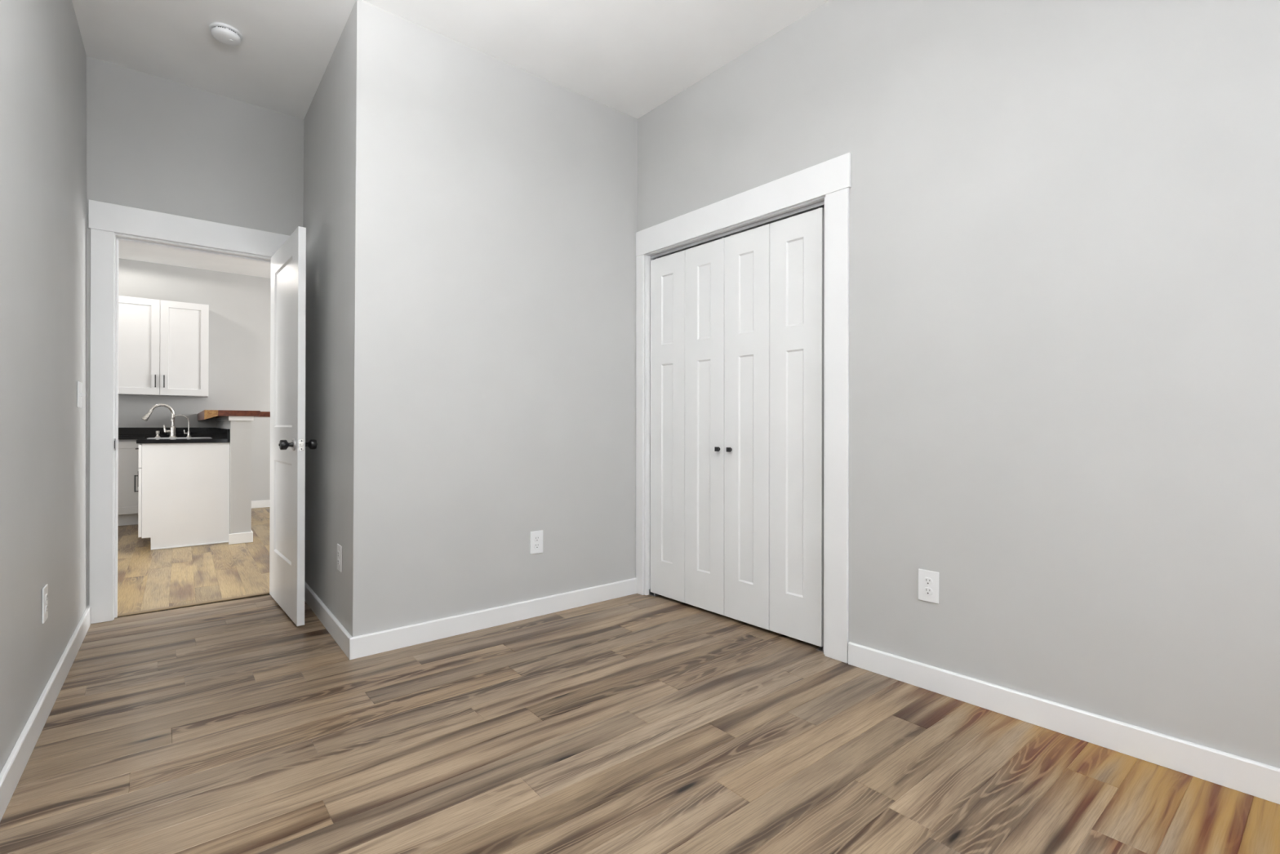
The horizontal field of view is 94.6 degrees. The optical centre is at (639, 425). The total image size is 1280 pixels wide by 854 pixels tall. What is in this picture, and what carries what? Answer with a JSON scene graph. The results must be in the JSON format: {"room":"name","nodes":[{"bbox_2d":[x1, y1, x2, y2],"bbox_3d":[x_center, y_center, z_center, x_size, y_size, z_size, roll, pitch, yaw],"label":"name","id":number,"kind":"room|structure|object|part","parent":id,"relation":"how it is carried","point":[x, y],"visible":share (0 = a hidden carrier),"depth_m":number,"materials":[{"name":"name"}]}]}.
{"room":"empty bedroom","nodes":[
{"label":"empty bedroom","id":0,"kind":"room"},
{"bbox_2d":[0,0,87,773],"bbox_3d":[-1.111,-0.484,0.701,0.120,3.060,5.943,0,0,-38],"label":"wall","id":1,"kind":"structure","parent":0,"point":[43,431],"depth_m":2.08,"materials":[{"name":"grey paint"}]},
{"bbox_2d":[41,583,48,623],"bbox_3d":[-2.136,0.640,2.122,0.009,0.125,0.080,0,0,-38],"label":"wall outlet","id":2,"kind":"object","parent":1,"relation":"attached to","point":[45,589],"visible":1,"depth_m":2.11,"materials":[{"name":"white plastic"}]},
{"bbox_2d":[0,605,90,821],"bbox_3d":[-1.101,0.998,0.791,0.014,0.095,5.818,0,0,-38],"label":"baseboard","id":3,"kind":"structure","parent":1,"relation":"attached to","point":[11,774],"depth_m":1.96,"materials":[{"name":"white paint"}]},
{"bbox_2d":[76,381,84,408],"bbox_3d":[-2.689,-0.145,2.843,0.018,0.125,0.126,0,0,-38],"label":"light switch","id":4,"kind":"object","parent":1,"relation":"attached to","point":[79,384],"visible":1,"depth_m":2.82,"materials":[{"name":"white plastic"}]},
{"bbox_2d":[118,257,271,501],"bbox_3d":[-4.597,-0.466,7.580,6.200,3.000,0.120,0,0,-38],"label":"wall","id":5,"kind":"structure","parent":0,"point":[239,347],"depth_m":7.14,"materials":[{"name":"grey paint"}]},
{"bbox_2d":[118,295,208,397],"bbox_3d":[-5.396,-0.859,6.644,0.870,1.054,0.359,0,0,-38],"label":"upper cabinet","id":6,"kind":"object","parent":5,"relation":"attached to","point":[163,345],"visible":0.82,"depth_m":6.54,"materials":[{"name":"white paint"}]},
{"bbox_3d":[-5.481,-0.859,6.398,0.432,1.050,0.020,0,0,-38],"label":"door","id":7,"kind":"part","parent":6,"relation":"part of","materials":[{"name":"white paint"}]},
{"bbox_3d":[-5.266,-0.484,6.536,0.010,0.140,0.028,0,0,-38],"label":"handle","id":8,"kind":"part","parent":6,"relation":"part of","materials":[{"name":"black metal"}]},
{"bbox_3d":[-5.138,-0.858,6.666,0.432,1.050,0.020,0,0,-38],"label":"door","id":9,"kind":"part","parent":6,"relation":"part of","materials":[{"name":"white paint"}]},
{"bbox_2d":[118,427,214,435],"bbox_3d":[-5.838,0.071,6.526,1.891,0.088,0.020,0,0,-38],"label":"backsplash","id":10,"kind":"structure","parent":5,"relation":"attached to","point":[122,431],"depth_m":6.78,"materials":[{"name":"black stone"}]},
{"bbox_2d":[251,499,270,508],"bbox_3d":[-3.641,0.991,8.242,3.350,0.091,0.014,0,0,-38],"label":"baseboard","id":11,"kind":"structure","parent":5,"relation":"attached to","point":[255,504],"depth_m":7.38,"materials":[{"name":"white paint"}]},
{"bbox_2d":[86,56,303,605],"bbox_3d":[-2.628,-0.489,3.374,1.730,3.060,0.118,0,0,-39],"label":"wall","id":12,"kind":"structure","parent":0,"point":[154,144],"depth_m":3.34,"materials":[{"name":"grey paint"}]},
{"bbox_2d":[88,199,289,623],"bbox_3d":[-2.546,-0.067,3.432,0.963,2.214,0.134,0,0,-39],"label":"door frame","id":13,"kind":"structure","parent":12,"relation":"attached to","point":[109,224],"depth_m":3.13,"materials":[{"name":"white paint"}]},
{"bbox_3d":[-2.839,0.007,3.116,0.092,2.065,0.014,0,0,-39],"label":"casing","id":14,"kind":"part","parent":13,"relation":"part of","materials":[{"name":"white paint"}]},
{"bbox_2d":[119,240,271,278],"bbox_3d":[-3.299,-1.929,5.902,6.200,0.165,4.645,0,0,-39],"label":"ceiling","id":15,"kind":"structure","parent":0,"point":[127,251],"depth_m":6.63,"materials":[{"name":"white paint"}]},
{"bbox_2d":[217,420,251,533],"bbox_3d":[-4.272,0.497,6.175,0.152,1.077,2.499,0,0,-38],"label":"wall","id":16,"kind":"structure","parent":0,"point":[240,444],"depth_m":5.19,"materials":[{"name":"grey paint"}]},
{"bbox_2d":[214,427,230,439],"bbox_3d":[-4.358,0.076,6.147,0.020,0.088,2.393,0,0,-38],"label":"backsplash","id":17,"kind":"structure","parent":16,"relation":"attached to","point":[224,433],"depth_m":5.69,"materials":[{"name":"black stone"}]},
{"bbox_2d":[215,416,253,421],"bbox_3d":[-4.266,-0.062,6.169,0.180,0.039,2.514,0,0,-38],"label":"trim","id":18,"kind":"structure","parent":16,"relation":"on","point":[225,418],"depth_m":5.20,"materials":[{"name":"white paint"}]},
{"bbox_2d":[197,409,270,420],"bbox_3d":[-4.010,-0.089,6.346,1.145,0.082,2.540,0,0,-38],"label":"bar","id":19,"kind":"object","parent":18,"relation":"on","point":[206,414],"visible":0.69,"depth_m":5.14,"materials":[{"name":"red wood"}]},
{"bbox_2d":[228,530,253,544],"bbox_3d":[-4.263,0.989,6.162,0.177,0.091,2.494,0,0,-38],"label":"baseboard","id":20,"kind":"structure","parent":16,"relation":"attached to","point":[244,537],"depth_m":5.18,"materials":[{"name":"white paint"}]},
{"bbox_2d":[302,0,356,636],"bbox_3d":[-1.655,-0.486,3.221,0.130,3.060,1.358,0,0,-38],"label":"wall","id":21,"kind":"structure","parent":0,"point":[329,217],"depth_m":3.04,"materials":[{"name":"grey paint"}]},
{"bbox_2d":[269,226,317,626],"bbox_3d":[-1.988,0.005,3.320,0.177,2.048,0.782,0,0,-41],"label":"door","id":22,"kind":"structure","parent":21,"relation":"in","point":[288,444],"depth_m":3.21,"materials":[{"name":"white paint"}]},
{"bbox_3d":[-1.830,0.102,3.050,0.062,0.052,0.052,0,0,-41],"label":"knob","id":23,"kind":"part","parent":22,"relation":"part of","materials":[{"name":"black metal"}]},
{"bbox_3d":[-1.739,0.102,3.034,0.024,0.056,0.002,0,0,-41],"label":"latch plate","id":24,"kind":"part","parent":22,"relation":"part of","materials":[{"name":"silver metal"}]},
{"bbox_3d":[-1.743,0.102,3.126,0.062,0.052,0.052,0,0,-41],"label":"knob","id":25,"kind":"part","parent":22,"relation":"part of","materials":[{"name":"black metal"}]},
{"bbox_2d":[304,581,351,659],"bbox_3d":[-1.707,0.996,3.162,0.014,0.095,1.352,0,0,-38],"label":"baseboard","id":26,"kind":"structure","parent":21,"relation":"attached to","point":[341,636],"depth_m":2.98,"materials":[{"name":"white paint"}]},
{"bbox_2d":[337,543,342,572],"bbox_3d":[-1.450,0.640,2.847,0.009,0.125,0.080,0,0,-38],"label":"wall outlet","id":27,"kind":"object","parent":21,"relation":"attached to","point":[339,547],"visible":1,"depth_m":2.83,"materials":[{"name":"white plastic"}]},
{"bbox_2d":[71,0,829,119],"bbox_3d":[0.010,-1.978,1.648,3.500,0.125,6.140,0,0,-39],"label":"ceiling","id":28,"kind":"structure","parent":0,"point":[629,57],"depth_m":2.92,"materials":[{"name":"white paint"}]},
{"bbox_2d":[208,22,243,45],"bbox_3d":[-2.021,-1.900,2.884,0.136,0.044,0.136,0,0,-39],"label":"smoke detector","id":29,"kind":"object","parent":28,"relation":"attached to","point":[224,33],"visible":1,"depth_m":2.86,"materials":[{"name":"white plastic"}]},
{"bbox_2d":[352,0,637,636],"bbox_3d":[-0.638,-0.482,3.257,1.772,3.060,0.118,0,0,-39],"label":"wall","id":30,"kind":"structure","parent":0,"point":[496,227],"depth_m":3.05,"materials":[{"name":"grey paint"}]},
{"bbox_2d":[350,577,636,659],"bbox_3d":[-0.659,0.999,3.161,1.652,0.095,0.014,0,0,-40],"label":"baseboard","id":31,"kind":"structure","parent":30,"relation":"attached to","point":[361,646],"depth_m":3.02,"materials":[{"name":"white paint"}]},
{"bbox_2d":[529,529,542,554],"bbox_3d":[-0.567,0.642,3.241,0.080,0.125,0.009,0,0,-40],"label":"wall outlet","id":32,"kind":"object","parent":30,"relation":"attached to","point":[536,536],"visible":1,"depth_m":3.24,"materials":[{"name":"white plastic"}]},
{"bbox_2d":[533,542,539,548],"bbox_3d":[-0.565,0.662,3.239,0.034,0.029,0.002,0,0,-40],"label":"receptacle","id":33,"kind":"object","parent":32,"relation":"attached to","point":[536,545],"depth_m":3.24,"materials":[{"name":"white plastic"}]},
{"bbox_2d":[533,535,539,541],"bbox_3d":[-0.565,0.623,3.239,0.034,0.029,0.002,0,0,-40],"label":"receptacle","id":34,"kind":"object","parent":32,"relation":"attached to","point":[536,538],"depth_m":3.24,"materials":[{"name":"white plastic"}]},
{"bbox_2d":[0,506,1279,853],"bbox_3d":[-1.383,1.105,3.656,6.132,0.120,10.799,0,0,-39],"label":"floor","id":35,"kind":"structure","parent":0,"point":[636,723],"depth_m":1.90,"materials":[{"name":"brown wood"}]},
{"bbox_2d":[117,439,140,525],"bbox_3d":[-5.596,0.588,6.220,1.870,0.883,0.801,0,0,-38],"label":"base cabinet","id":36,"kind":"object","parent":35,"relation":"on","point":[128,456],"visible":0.02,"depth_m":6.05,"materials":[{"name":"white paint"}]},
{"bbox_2d":[118,427,230,443],"bbox_3d":[-5.102,0.088,5.580,1.891,0.118,2.418,0,0,-38],"label":"countertop","id":37,"kind":"structure","parent":36,"relation":"on","point":[141,434],"depth_m":6.29,"materials":[{"name":"black stone"}]},
{"bbox_2d":[155,431,160,437],"bbox_3d":[-4.563,0.087,5.588,0.044,0.064,0.044,0,0,-38],"label":"soap dispenser","id":38,"kind":"object","parent":37,"relation":"on","point":[157,433],"visible":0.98,"depth_m":5.58,"materials":[{"name":"silver metal"}]},
{"bbox_2d":[141,403,177,437],"bbox_3d":[-4.530,-0.042,5.569,0.058,0.322,0.268,0,0,33],"label":"kitchen faucet","id":39,"kind":"object","parent":37,"relation":"on","point":[172,429],"visible":1,"depth_m":5.62,"materials":[{"name":"silver metal"}]},
{"bbox_3d":[-4.521,-0.092,5.585,0.025,0.222,0.198,0,0,34],"label":"spout","id":40,"kind":"part","parent":39,"relation":"part of","materials":[{"name":"silver metal"}]},
{"bbox_3d":[-4.504,0.037,5.623,0.026,0.073,0.056,0,0,37],"label":"lever","id":41,"kind":"part","parent":39,"relation":"part of","materials":[{"name":"silver metal"}]},
{"bbox_2d":[147,436,212,438],"bbox_3d":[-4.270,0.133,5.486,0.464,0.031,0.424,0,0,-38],"label":"sink","id":42,"kind":"object","parent":37,"relation":"in","point":[201,437],"visible":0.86,"depth_m":5.59,"materials":[{"name":"grey metal"}]},
{"bbox_2d":[170,414,191,437],"bbox_3d":[-4.415,0.010,5.680,0.040,0.220,0.166,0,0,36],"label":"filter faucet","id":43,"kind":"object","parent":37,"relation":"on","point":[188,433],"visible":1,"depth_m":5.72,"materials":[{"name":"silver metal"}]},
{"bbox_3d":[-4.417,-0.018,5.673,0.010,0.165,0.152,0,0,34],"label":"spout","id":44,"kind":"part","parent":43,"relation":"part of","materials":[{"name":"silver metal"}]},
{"bbox_2d":[133,442,229,550],"bbox_3d":[-4.366,0.592,5.646,0.644,0.883,1.592,0,0,-38],"label":"base cabinet","id":45,"kind":"object","parent":35,"relation":"on","point":[184,491],"visible":0.97,"depth_m":5.03,"materials":[{"name":"white paint"}]},
{"bbox_3d":[-4.162,0.482,4.882,0.028,0.140,0.010,0,0,-38],"label":"handle","id":46,"kind":"part","parent":45,"relation":"part of","materials":[{"name":"black metal"}]},
{"bbox_3d":[-4.266,0.639,5.055,0.020,0.566,0.500,0,0,-38],"label":"door","id":47,"kind":"part","parent":45,"relation":"part of","materials":[{"name":"white paint"}]},
{"bbox_3d":[-4.265,0.255,5.055,0.020,0.190,0.500,0,0,-38],"label":"drawer","id":48,"kind":"part","parent":45,"relation":"part of","materials":[{"name":"white paint"}]},
{"bbox_3d":[-3.840,1.030,5.055,0.536,0.012,0.011,0,0,-38],"label":"shoe moulding","id":49,"kind":"part","parent":45,"relation":"part of","materials":[{"name":"white paint"}]},
{"bbox_2d":[117,591,269,617],"bbox_3d":[-2.564,1.038,3.448,0.729,0.006,0.043,0,0,-39],"label":"trim","id":50,"kind":"structure","parent":35,"relation":"on","point":[264,593],"depth_m":3.41,"materials":[{"name":"brown wood"}]},
{"bbox_2d":[637,0,1279,768],"bbox_3d":[1.542,-0.475,2.024,0.149,3.060,4.615,0,0,-42],"label":"wall","id":51,"kind":"structure","parent":0,"point":[1064,215],"depth_m":2.06,"materials":[{"name":"grey paint"}]},
{"bbox_2d":[650,237,724,615],"bbox_3d":[0.270,0.000,3.431,0.062,2.061,0.595,0,0,-39],"label":"door","id":52,"kind":"structure","parent":51,"relation":"in","point":[687,286],"depth_m":3.41,"materials":[{"name":"white paint"}]},
{"bbox_3d":[0.422,0.131,3.215,0.024,0.024,0.024,0,0,-39],"label":"knob","id":53,"kind":"part","parent":52,"relation":"part of","materials":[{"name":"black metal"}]},
{"bbox_2d":[635,152,851,662],"bbox_3d":[0.497,-0.075,3.187,0.144,2.251,1.445,0,0,-41],"label":"door frame","id":54,"kind":"structure","parent":51,"relation":"attached to","point":[826,184],"depth_m":2.69,"materials":[{"name":"white paint"}]},
{"bbox_3d":[0.001,-0.001,3.669,0.022,2.100,0.066,0,0,-39],"label":"casing","id":55,"kind":"part","parent":54,"relation":"part of","materials":[{"name":"white paint"}]},
{"bbox_3d":[0.884,0.002,2.651,0.021,2.099,0.111,0,0,-41],"label":"casing","id":56,"kind":"part","parent":54,"relation":"part of","materials":[{"name":"white paint"}]},
{"bbox_2d":[724,207,824,646],"bbox_3d":[0.656,0.002,2.975,0.061,2.061,0.595,0,0,-41],"label":"door","id":57,"kind":"structure","parent":51,"relation":"in","point":[774,289],"depth_m":2.94,"materials":[{"name":"white paint"}]},
{"bbox_3d":[0.476,0.131,3.153,0.024,0.024,0.024,0,0,-39],"label":"knob","id":58,"kind":"part","parent":57,"relation":"part of","materials":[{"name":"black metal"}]},
{"bbox_2d":[918,568,938,604],"bbox_3d":[1.151,0.642,2.357,0.009,0.125,0.080,0,0,-42],"label":"wall outlet","id":59,"kind":"object","parent":51,"relation":"attached to","point":[928,580],"visible":1,"depth_m":2.35,"materials":[{"name":"white plastic"}]},
{"bbox_2d":[924,586,933,595],"bbox_3d":[1.149,0.662,2.355,0.002,0.029,0.034,0,0,-42],"label":"receptacle","id":60,"kind":"object","parent":59,"relation":"attached to","point":[927,590],"depth_m":2.35,"materials":[{"name":"white plastic"}]},
{"bbox_2d":[924,577,933,585],"bbox_3d":[1.149,0.623,2.355,0.002,0.029,0.034,0,0,-42],"label":"receptacle","id":61,"kind":"object","parent":59,"relation":"attached to","point":[927,580],"depth_m":2.35,"materials":[{"name":"white plastic"}]},
{"bbox_2d":[848,641,1279,804],"bbox_3d":[1.935,1.008,1.483,0.014,0.095,3.026,0,0,-42],"label":"baseboard","id":62,"kind":"structure","parent":51,"relation":"attached to","point":[1260,780],"depth_m":1.96,"materials":[{"name":"white paint"}]}
]}

